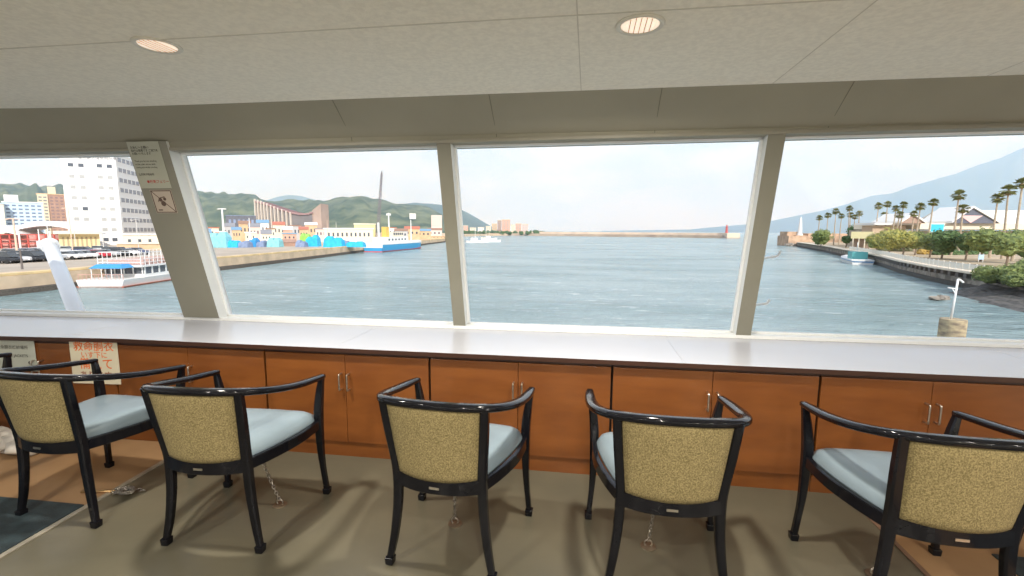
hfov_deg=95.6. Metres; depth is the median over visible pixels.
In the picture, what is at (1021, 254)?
round tree
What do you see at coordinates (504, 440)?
seat cushion
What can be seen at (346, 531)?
floor
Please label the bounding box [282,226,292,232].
house
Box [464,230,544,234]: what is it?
trees
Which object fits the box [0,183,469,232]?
hill
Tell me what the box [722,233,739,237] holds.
block
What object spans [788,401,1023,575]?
armchair
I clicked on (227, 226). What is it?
house
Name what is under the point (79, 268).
kerb
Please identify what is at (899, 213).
fan palm
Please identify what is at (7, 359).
armchair
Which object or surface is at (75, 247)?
parked car
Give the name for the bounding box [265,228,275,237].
house
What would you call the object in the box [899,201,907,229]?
fan palm
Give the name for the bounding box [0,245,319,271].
car park
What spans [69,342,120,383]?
poster
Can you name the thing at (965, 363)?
countertop
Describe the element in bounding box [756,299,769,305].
bracket
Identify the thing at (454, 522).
chain
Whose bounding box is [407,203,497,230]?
hill
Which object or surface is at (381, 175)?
lattice crane
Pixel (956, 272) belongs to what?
deck
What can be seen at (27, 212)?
apartment block
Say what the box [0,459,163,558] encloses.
trim
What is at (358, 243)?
stack
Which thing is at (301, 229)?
house
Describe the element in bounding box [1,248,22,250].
parked car
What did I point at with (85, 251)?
parked car
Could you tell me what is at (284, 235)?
house
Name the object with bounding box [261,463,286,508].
chain
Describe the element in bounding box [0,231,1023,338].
sea water
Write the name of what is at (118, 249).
parked car
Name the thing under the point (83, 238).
pavilion
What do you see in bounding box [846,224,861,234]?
round tree
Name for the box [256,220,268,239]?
house
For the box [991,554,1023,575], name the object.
floor mat
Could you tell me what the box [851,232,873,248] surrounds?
shelter
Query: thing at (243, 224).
house
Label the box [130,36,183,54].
recessed light
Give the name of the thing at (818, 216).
fan palm
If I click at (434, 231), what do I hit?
house
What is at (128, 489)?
chain
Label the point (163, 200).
pictogram
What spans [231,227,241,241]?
house
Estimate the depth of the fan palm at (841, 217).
225.52 m
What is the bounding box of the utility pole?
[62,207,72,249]
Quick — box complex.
[254,199,328,227]
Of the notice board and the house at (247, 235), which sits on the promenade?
the notice board
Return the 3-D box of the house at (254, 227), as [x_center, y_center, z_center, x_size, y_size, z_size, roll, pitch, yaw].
[-123.608,-26.663,223.129,5.160,8.808,9.600,-4,8,-29]
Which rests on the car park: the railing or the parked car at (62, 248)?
the parked car at (62, 248)
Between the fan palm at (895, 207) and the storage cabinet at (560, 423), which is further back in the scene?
the fan palm at (895, 207)
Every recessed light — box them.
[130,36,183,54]
[616,13,664,35]
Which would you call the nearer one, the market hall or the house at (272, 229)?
the market hall
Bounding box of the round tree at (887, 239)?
[873,227,904,251]
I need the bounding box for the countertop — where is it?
[0,315,1023,382]
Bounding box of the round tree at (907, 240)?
[896,229,919,254]
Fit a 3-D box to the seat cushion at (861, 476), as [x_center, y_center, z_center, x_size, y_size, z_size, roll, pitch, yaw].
[1.647,0.798,1.948,0.550,0.074,0.512,2,7,10]
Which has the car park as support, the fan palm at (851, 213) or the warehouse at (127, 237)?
the warehouse at (127, 237)
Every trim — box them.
[0,0,841,49]
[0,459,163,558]
[332,81,854,139]
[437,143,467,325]
[576,0,1023,90]
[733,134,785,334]
[866,516,930,575]
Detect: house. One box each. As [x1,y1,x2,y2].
[208,227,218,232]
[224,223,234,239]
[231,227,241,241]
[238,221,250,240]
[244,232,255,240]
[248,223,260,240]
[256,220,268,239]
[260,229,271,240]
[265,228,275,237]
[272,221,284,238]
[281,233,296,239]
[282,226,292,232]
[282,239,296,245]
[288,225,301,239]
[298,227,308,235]
[304,222,317,236]
[314,228,323,241]
[394,228,407,236]
[404,226,419,239]
[420,229,430,238]
[427,228,441,235]
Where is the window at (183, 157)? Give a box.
[180,146,452,322]
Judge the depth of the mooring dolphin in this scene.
25.75 m
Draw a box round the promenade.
[801,242,1022,266]
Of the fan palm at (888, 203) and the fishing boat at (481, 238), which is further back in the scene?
the fishing boat at (481, 238)
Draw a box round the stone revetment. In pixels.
[949,283,1023,311]
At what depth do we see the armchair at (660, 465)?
1.79 m
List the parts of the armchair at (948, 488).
leg, rail, leg, arm rail, leg, rail, backrest, name plate, leg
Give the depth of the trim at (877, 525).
2.16 m
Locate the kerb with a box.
[0,238,444,276]
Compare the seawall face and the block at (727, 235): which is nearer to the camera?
the seawall face
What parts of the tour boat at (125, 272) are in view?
stern rail, railing, cabin glass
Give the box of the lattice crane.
[376,171,382,233]
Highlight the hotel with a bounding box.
[431,215,441,227]
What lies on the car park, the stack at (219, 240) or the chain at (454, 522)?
the stack at (219, 240)
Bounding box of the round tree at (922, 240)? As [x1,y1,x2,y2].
[917,231,931,256]
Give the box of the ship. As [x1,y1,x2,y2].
[363,213,420,251]
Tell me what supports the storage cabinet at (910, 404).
on the floor
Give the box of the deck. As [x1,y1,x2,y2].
[796,242,1023,286]
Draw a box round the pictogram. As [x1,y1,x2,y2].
[150,190,177,212]
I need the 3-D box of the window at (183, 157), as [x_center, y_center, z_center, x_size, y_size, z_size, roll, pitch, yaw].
[-1.435,-0.365,3.538,1.969,1.293,0.427,1,7,9]
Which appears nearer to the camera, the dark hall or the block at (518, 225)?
the dark hall
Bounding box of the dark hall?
[225,215,255,226]
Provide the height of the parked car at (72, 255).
1.658 m
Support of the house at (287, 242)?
on the quay
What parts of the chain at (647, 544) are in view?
floor plate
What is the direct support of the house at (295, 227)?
on the quay
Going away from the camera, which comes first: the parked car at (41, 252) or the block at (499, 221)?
the parked car at (41, 252)
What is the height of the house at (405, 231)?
6.788 m
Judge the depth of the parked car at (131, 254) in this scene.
103.33 m
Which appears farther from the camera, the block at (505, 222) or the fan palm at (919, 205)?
the block at (505, 222)
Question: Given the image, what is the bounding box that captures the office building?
[60,157,155,244]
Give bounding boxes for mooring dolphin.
[937,278,967,337]
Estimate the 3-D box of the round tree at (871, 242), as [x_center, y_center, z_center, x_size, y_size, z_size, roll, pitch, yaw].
[100.294,-12.230,127.793,5.800,6.089,5.679,1,7,9]
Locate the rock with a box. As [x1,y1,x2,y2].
[928,295,950,300]
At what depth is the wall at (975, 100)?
2.85 m
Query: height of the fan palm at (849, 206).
18.574 m
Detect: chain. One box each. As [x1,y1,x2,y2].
[111,485,145,494]
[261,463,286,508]
[448,496,461,527]
[640,514,655,551]
[865,562,874,575]
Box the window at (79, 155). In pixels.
[0,154,182,314]
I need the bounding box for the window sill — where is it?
[0,311,1023,347]
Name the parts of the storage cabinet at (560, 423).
door, handle, rail, door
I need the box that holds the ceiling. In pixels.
[0,0,1023,107]
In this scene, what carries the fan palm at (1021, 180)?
on the promenade
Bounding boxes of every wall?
[0,75,1023,158]
[6,315,1003,347]
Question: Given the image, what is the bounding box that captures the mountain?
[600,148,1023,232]
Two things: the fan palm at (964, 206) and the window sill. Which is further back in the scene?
the fan palm at (964, 206)
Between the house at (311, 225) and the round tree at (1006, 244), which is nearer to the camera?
the round tree at (1006, 244)
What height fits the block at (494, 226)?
17.263 m
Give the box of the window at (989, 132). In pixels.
[751,131,1023,341]
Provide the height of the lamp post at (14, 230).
7.991 m
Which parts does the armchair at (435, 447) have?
leg, leg, backrest, rail, arm rail, leg, rail, leg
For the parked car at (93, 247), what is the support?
on the car park
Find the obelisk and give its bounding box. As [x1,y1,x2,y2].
[794,217,806,235]
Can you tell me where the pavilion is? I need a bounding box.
[53,231,101,246]
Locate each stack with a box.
[210,232,231,247]
[228,240,240,247]
[238,241,252,247]
[249,238,259,246]
[256,240,266,246]
[267,238,283,246]
[295,240,308,246]
[300,233,310,240]
[306,235,321,246]
[323,236,345,246]
[346,241,365,246]
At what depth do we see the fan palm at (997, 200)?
112.24 m
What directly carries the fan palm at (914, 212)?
on the promenade
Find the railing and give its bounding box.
[849,246,996,270]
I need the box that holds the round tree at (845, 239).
[841,235,851,247]
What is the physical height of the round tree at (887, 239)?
7.656 m
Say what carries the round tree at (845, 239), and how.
on the promenade
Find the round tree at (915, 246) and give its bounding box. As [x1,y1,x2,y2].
[908,229,928,254]
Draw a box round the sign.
[930,224,944,231]
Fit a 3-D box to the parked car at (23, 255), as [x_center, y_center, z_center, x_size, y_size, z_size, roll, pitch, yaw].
[-87.048,-5.370,81.931,4.745,1.658,2.061,-1,7,-10]
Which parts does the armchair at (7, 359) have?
arm rail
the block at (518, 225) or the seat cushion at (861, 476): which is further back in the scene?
the block at (518, 225)
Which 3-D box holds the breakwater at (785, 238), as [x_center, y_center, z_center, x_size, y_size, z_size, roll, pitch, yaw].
[199.797,-27.966,275.856,72.778,10.544,44.539,0,7,0]
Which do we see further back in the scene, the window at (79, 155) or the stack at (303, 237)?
the stack at (303, 237)
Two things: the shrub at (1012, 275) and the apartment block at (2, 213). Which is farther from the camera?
the apartment block at (2, 213)
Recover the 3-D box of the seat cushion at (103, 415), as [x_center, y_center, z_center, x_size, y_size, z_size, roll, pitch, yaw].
[-2.284,0.696,2.597,0.550,0.074,0.512,2,7,11]
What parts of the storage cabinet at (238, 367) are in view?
door, rail, door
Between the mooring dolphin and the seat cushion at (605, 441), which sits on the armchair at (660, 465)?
the seat cushion at (605, 441)
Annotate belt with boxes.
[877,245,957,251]
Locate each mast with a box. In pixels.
[36,238,85,310]
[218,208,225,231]
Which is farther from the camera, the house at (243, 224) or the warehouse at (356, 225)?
the house at (243, 224)
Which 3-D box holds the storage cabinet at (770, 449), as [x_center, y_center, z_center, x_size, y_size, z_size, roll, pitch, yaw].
[1.195,0.789,2.951,1.142,0.718,0.541,1,7,8]
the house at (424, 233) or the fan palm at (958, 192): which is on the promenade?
the fan palm at (958, 192)
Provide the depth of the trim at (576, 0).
1.99 m
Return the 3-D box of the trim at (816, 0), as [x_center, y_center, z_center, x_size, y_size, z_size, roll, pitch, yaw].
[-0.566,-0.788,-0.177,10.700,0.006,4.269,1,7,9]
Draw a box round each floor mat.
[0,497,83,553]
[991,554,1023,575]
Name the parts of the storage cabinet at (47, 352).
door, rail, door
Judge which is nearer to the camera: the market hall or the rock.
the rock
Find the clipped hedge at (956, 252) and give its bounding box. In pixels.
[931,250,994,254]
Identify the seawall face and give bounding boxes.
[796,243,1023,289]
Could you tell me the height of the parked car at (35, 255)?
2.038 m
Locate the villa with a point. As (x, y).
(411, 215)
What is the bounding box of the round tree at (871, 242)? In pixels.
[865,232,883,249]
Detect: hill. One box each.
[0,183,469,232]
[267,195,314,200]
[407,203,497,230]
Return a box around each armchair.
[0,352,13,436]
[0,359,196,528]
[140,370,331,553]
[376,377,534,575]
[585,388,752,575]
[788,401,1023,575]
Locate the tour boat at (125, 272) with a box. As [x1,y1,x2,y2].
[76,249,170,287]
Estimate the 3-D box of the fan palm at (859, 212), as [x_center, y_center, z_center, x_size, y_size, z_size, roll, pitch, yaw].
[168.229,-29.416,225.878,3.673,16.720,3.517,-4,8,-32]
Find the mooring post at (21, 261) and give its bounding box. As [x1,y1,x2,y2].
[19,250,23,268]
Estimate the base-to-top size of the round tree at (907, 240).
7.003 m
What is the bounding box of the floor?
[0,439,1023,575]
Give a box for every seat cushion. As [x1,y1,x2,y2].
[79,394,149,437]
[246,408,313,454]
[488,423,521,473]
[597,432,614,480]
[812,448,891,509]
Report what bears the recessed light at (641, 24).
in the ceiling
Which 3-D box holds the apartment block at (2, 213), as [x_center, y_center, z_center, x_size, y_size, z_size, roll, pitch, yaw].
[-214.823,-27.042,192.827,12.600,16.056,6.904,7,9,42]
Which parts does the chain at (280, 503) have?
floor plate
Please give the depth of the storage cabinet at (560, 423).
2.87 m
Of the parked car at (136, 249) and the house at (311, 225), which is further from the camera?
the house at (311, 225)
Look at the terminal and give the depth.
173.00 m
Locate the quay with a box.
[0,233,507,289]
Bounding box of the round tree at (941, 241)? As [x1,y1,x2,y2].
[924,228,960,258]
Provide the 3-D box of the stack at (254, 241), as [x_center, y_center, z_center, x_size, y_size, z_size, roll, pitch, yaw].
[-87.732,-15.500,157.798,3.047,3.137,3.600,0,7,0]
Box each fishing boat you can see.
[466,238,488,242]
[478,238,500,241]
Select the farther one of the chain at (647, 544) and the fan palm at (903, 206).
the fan palm at (903, 206)
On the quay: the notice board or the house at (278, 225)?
the house at (278, 225)
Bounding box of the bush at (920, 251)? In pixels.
[916,249,929,253]
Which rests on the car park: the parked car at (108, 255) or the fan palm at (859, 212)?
the parked car at (108, 255)
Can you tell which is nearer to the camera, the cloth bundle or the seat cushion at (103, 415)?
the seat cushion at (103, 415)
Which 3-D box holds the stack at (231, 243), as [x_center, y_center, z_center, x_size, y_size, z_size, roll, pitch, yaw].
[-91.310,-14.483,152.731,4.054,2.330,3.600,0,7,0]
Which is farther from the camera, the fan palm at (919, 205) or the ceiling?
the fan palm at (919, 205)
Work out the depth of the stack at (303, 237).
205.19 m
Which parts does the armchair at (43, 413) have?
leg, backrest, rail, leg, arm rail, leg, rail, leg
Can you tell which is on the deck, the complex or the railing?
the railing
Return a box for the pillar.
[126,141,232,317]
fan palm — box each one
[816,215,822,230]
[824,212,831,243]
[832,208,840,244]
[838,213,844,244]
[845,205,853,244]
[847,212,854,224]
[855,211,862,222]
[874,202,882,225]
[883,201,890,225]
[892,205,899,228]
[895,211,904,227]
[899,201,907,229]
[910,210,917,231]
[913,202,925,251]
[927,198,939,232]
[949,189,966,254]
[955,204,971,250]
[988,192,1005,257]
[998,184,1017,258]
[1010,177,1023,260]
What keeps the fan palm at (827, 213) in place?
on the promenade
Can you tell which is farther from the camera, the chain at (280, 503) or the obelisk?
the obelisk
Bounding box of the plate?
[126,141,171,187]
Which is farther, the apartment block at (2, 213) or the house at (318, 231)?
the house at (318, 231)
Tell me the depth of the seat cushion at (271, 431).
2.38 m
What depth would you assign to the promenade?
114.53 m
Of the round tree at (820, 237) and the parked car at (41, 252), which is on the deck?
the round tree at (820, 237)
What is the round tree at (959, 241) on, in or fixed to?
on the promenade
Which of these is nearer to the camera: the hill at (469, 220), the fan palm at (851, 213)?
the fan palm at (851, 213)
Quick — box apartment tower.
[36,187,67,233]
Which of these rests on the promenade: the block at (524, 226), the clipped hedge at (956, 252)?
the clipped hedge at (956, 252)
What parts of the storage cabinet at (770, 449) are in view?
door, handle, rail, door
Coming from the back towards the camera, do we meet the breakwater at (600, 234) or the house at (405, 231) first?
the breakwater at (600, 234)
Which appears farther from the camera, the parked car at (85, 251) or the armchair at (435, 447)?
the parked car at (85, 251)
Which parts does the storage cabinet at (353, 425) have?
door, handle, rail, handle, door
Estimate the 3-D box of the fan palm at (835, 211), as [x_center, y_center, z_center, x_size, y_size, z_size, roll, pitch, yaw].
[149.990,-28.574,215.862,3.797,17.323,3.864,-2,7,-16]
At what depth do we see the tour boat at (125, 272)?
70.62 m
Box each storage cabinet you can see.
[0,340,124,438]
[117,343,268,440]
[265,349,430,458]
[430,357,611,474]
[608,365,819,491]
[809,374,1023,493]
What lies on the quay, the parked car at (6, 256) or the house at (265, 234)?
the house at (265, 234)
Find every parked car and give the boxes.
[0,251,22,263]
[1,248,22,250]
[2,253,34,262]
[11,250,43,261]
[13,254,28,262]
[36,250,46,261]
[60,246,71,250]
[61,251,83,259]
[65,250,91,258]
[71,246,92,249]
[81,250,99,258]
[83,250,110,257]
[91,246,108,248]
[93,249,119,256]
[101,247,128,256]
[126,248,140,255]
[128,248,150,254]
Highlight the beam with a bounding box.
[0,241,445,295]
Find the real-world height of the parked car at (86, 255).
1.658 m
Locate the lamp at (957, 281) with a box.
[950,278,963,318]
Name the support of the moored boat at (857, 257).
on the sea water
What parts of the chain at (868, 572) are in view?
floor plate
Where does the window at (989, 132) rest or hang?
in the wall at (6, 315)
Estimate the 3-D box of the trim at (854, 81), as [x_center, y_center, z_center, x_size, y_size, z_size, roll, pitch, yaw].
[1.354,-1.026,2.679,4.954,0.208,0.354,1,7,9]
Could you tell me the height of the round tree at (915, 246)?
6.934 m
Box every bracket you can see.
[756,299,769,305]
[764,250,781,258]
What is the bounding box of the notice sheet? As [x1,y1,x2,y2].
[0,340,36,367]
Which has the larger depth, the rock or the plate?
the rock
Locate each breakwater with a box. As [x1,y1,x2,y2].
[477,231,724,237]
[777,232,846,245]
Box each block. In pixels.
[0,203,5,233]
[1,195,45,233]
[492,223,496,230]
[497,220,501,230]
[502,219,509,230]
[515,223,520,230]
[521,224,527,230]
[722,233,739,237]
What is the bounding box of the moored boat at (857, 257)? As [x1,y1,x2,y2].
[841,242,874,264]
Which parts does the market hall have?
red frame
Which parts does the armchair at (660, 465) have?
leg, rail, leg, arm rail, rail, name plate, backrest, leg, leg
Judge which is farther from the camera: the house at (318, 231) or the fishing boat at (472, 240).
the fishing boat at (472, 240)
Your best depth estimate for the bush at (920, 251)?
130.49 m
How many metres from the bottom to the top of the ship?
15.500 m
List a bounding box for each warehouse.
[121,233,158,241]
[323,228,373,242]
[353,223,375,236]
[431,236,444,238]
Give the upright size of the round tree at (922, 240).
6.453 m
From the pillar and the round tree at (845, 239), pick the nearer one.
the pillar
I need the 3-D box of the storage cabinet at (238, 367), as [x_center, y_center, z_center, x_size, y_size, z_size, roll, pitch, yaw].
[-2.179,0.713,3.423,1.136,0.718,0.541,1,7,8]
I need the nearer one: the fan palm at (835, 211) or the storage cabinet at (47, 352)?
the storage cabinet at (47, 352)
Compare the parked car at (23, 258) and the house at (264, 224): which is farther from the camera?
the house at (264, 224)
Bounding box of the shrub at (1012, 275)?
[969,257,1023,287]
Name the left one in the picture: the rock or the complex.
the complex
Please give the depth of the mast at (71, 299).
5.93 m
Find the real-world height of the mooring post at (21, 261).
2.856 m
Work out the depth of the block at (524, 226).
778.74 m
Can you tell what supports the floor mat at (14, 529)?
on the floor
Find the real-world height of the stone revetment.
2.900 m
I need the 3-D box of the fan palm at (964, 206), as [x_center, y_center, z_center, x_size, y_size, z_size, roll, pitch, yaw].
[124.230,-16.234,128.722,3.366,14.044,3.558,-2,8,-20]
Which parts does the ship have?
stern panel, derrick post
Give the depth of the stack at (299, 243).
158.60 m
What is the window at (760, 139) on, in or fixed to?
in the wall at (6, 315)
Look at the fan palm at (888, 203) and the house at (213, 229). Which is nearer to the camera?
the fan palm at (888, 203)
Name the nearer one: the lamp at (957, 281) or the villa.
the lamp at (957, 281)
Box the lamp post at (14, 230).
[4,218,18,249]
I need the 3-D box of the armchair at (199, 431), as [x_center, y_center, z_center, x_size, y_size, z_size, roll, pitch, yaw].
[-1.392,0.800,2.347,0.683,0.818,0.649,1,7,6]
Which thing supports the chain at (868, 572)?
on the floor
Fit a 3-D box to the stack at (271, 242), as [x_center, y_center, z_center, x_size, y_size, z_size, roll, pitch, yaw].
[-80.939,-15.615,158.812,4.217,3.188,3.600,0,7,0]
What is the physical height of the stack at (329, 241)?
3.783 m
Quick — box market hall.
[0,221,105,248]
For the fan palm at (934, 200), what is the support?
on the promenade
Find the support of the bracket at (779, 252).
attached to the wall at (6, 315)
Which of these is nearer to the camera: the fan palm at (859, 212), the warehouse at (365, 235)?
the warehouse at (365, 235)
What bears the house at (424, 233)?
on the quay
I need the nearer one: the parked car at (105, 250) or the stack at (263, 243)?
the parked car at (105, 250)
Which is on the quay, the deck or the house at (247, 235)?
the house at (247, 235)
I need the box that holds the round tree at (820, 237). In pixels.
[810,229,833,245]
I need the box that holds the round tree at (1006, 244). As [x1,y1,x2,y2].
[986,229,1023,265]
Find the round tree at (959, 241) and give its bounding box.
[951,230,971,259]
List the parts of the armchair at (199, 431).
leg, backrest, rail, leg, arm rail, leg, rail, leg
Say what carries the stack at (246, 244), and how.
on the car park
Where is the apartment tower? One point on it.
(53, 203)
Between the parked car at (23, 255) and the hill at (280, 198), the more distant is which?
the hill at (280, 198)
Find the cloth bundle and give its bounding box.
[0,426,37,455]
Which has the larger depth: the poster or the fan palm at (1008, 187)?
the fan palm at (1008, 187)
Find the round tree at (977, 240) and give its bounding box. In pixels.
[962,226,1000,260]
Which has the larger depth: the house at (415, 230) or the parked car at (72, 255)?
the house at (415, 230)
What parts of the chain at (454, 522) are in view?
floor plate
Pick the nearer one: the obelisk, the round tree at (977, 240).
the round tree at (977, 240)
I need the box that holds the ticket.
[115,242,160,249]
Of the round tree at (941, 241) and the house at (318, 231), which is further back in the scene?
the house at (318, 231)
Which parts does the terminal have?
gable panel, pink panel, gable panel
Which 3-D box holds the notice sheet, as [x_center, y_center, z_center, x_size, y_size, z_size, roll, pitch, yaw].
[-3.526,0.479,3.285,0.340,0.220,0.003,1,7,4]
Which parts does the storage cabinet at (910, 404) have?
door, rail, handle, handle, door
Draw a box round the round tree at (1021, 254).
[1012,229,1023,256]
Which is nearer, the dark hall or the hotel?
the dark hall
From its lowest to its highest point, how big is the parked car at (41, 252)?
2.038 m
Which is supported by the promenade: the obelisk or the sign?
the sign
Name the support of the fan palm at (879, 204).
on the promenade
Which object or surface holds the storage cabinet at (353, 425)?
on the floor
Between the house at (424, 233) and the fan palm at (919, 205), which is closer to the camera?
the fan palm at (919, 205)
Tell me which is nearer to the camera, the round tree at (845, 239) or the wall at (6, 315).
the wall at (6, 315)
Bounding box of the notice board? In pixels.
[978,254,983,261]
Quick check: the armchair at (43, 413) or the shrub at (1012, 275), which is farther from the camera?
the shrub at (1012, 275)
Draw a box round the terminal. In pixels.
[848,206,1023,248]
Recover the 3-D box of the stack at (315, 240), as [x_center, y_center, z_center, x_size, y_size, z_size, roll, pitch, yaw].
[-70.704,-16.850,165.245,4.389,4.164,3.600,0,7,0]

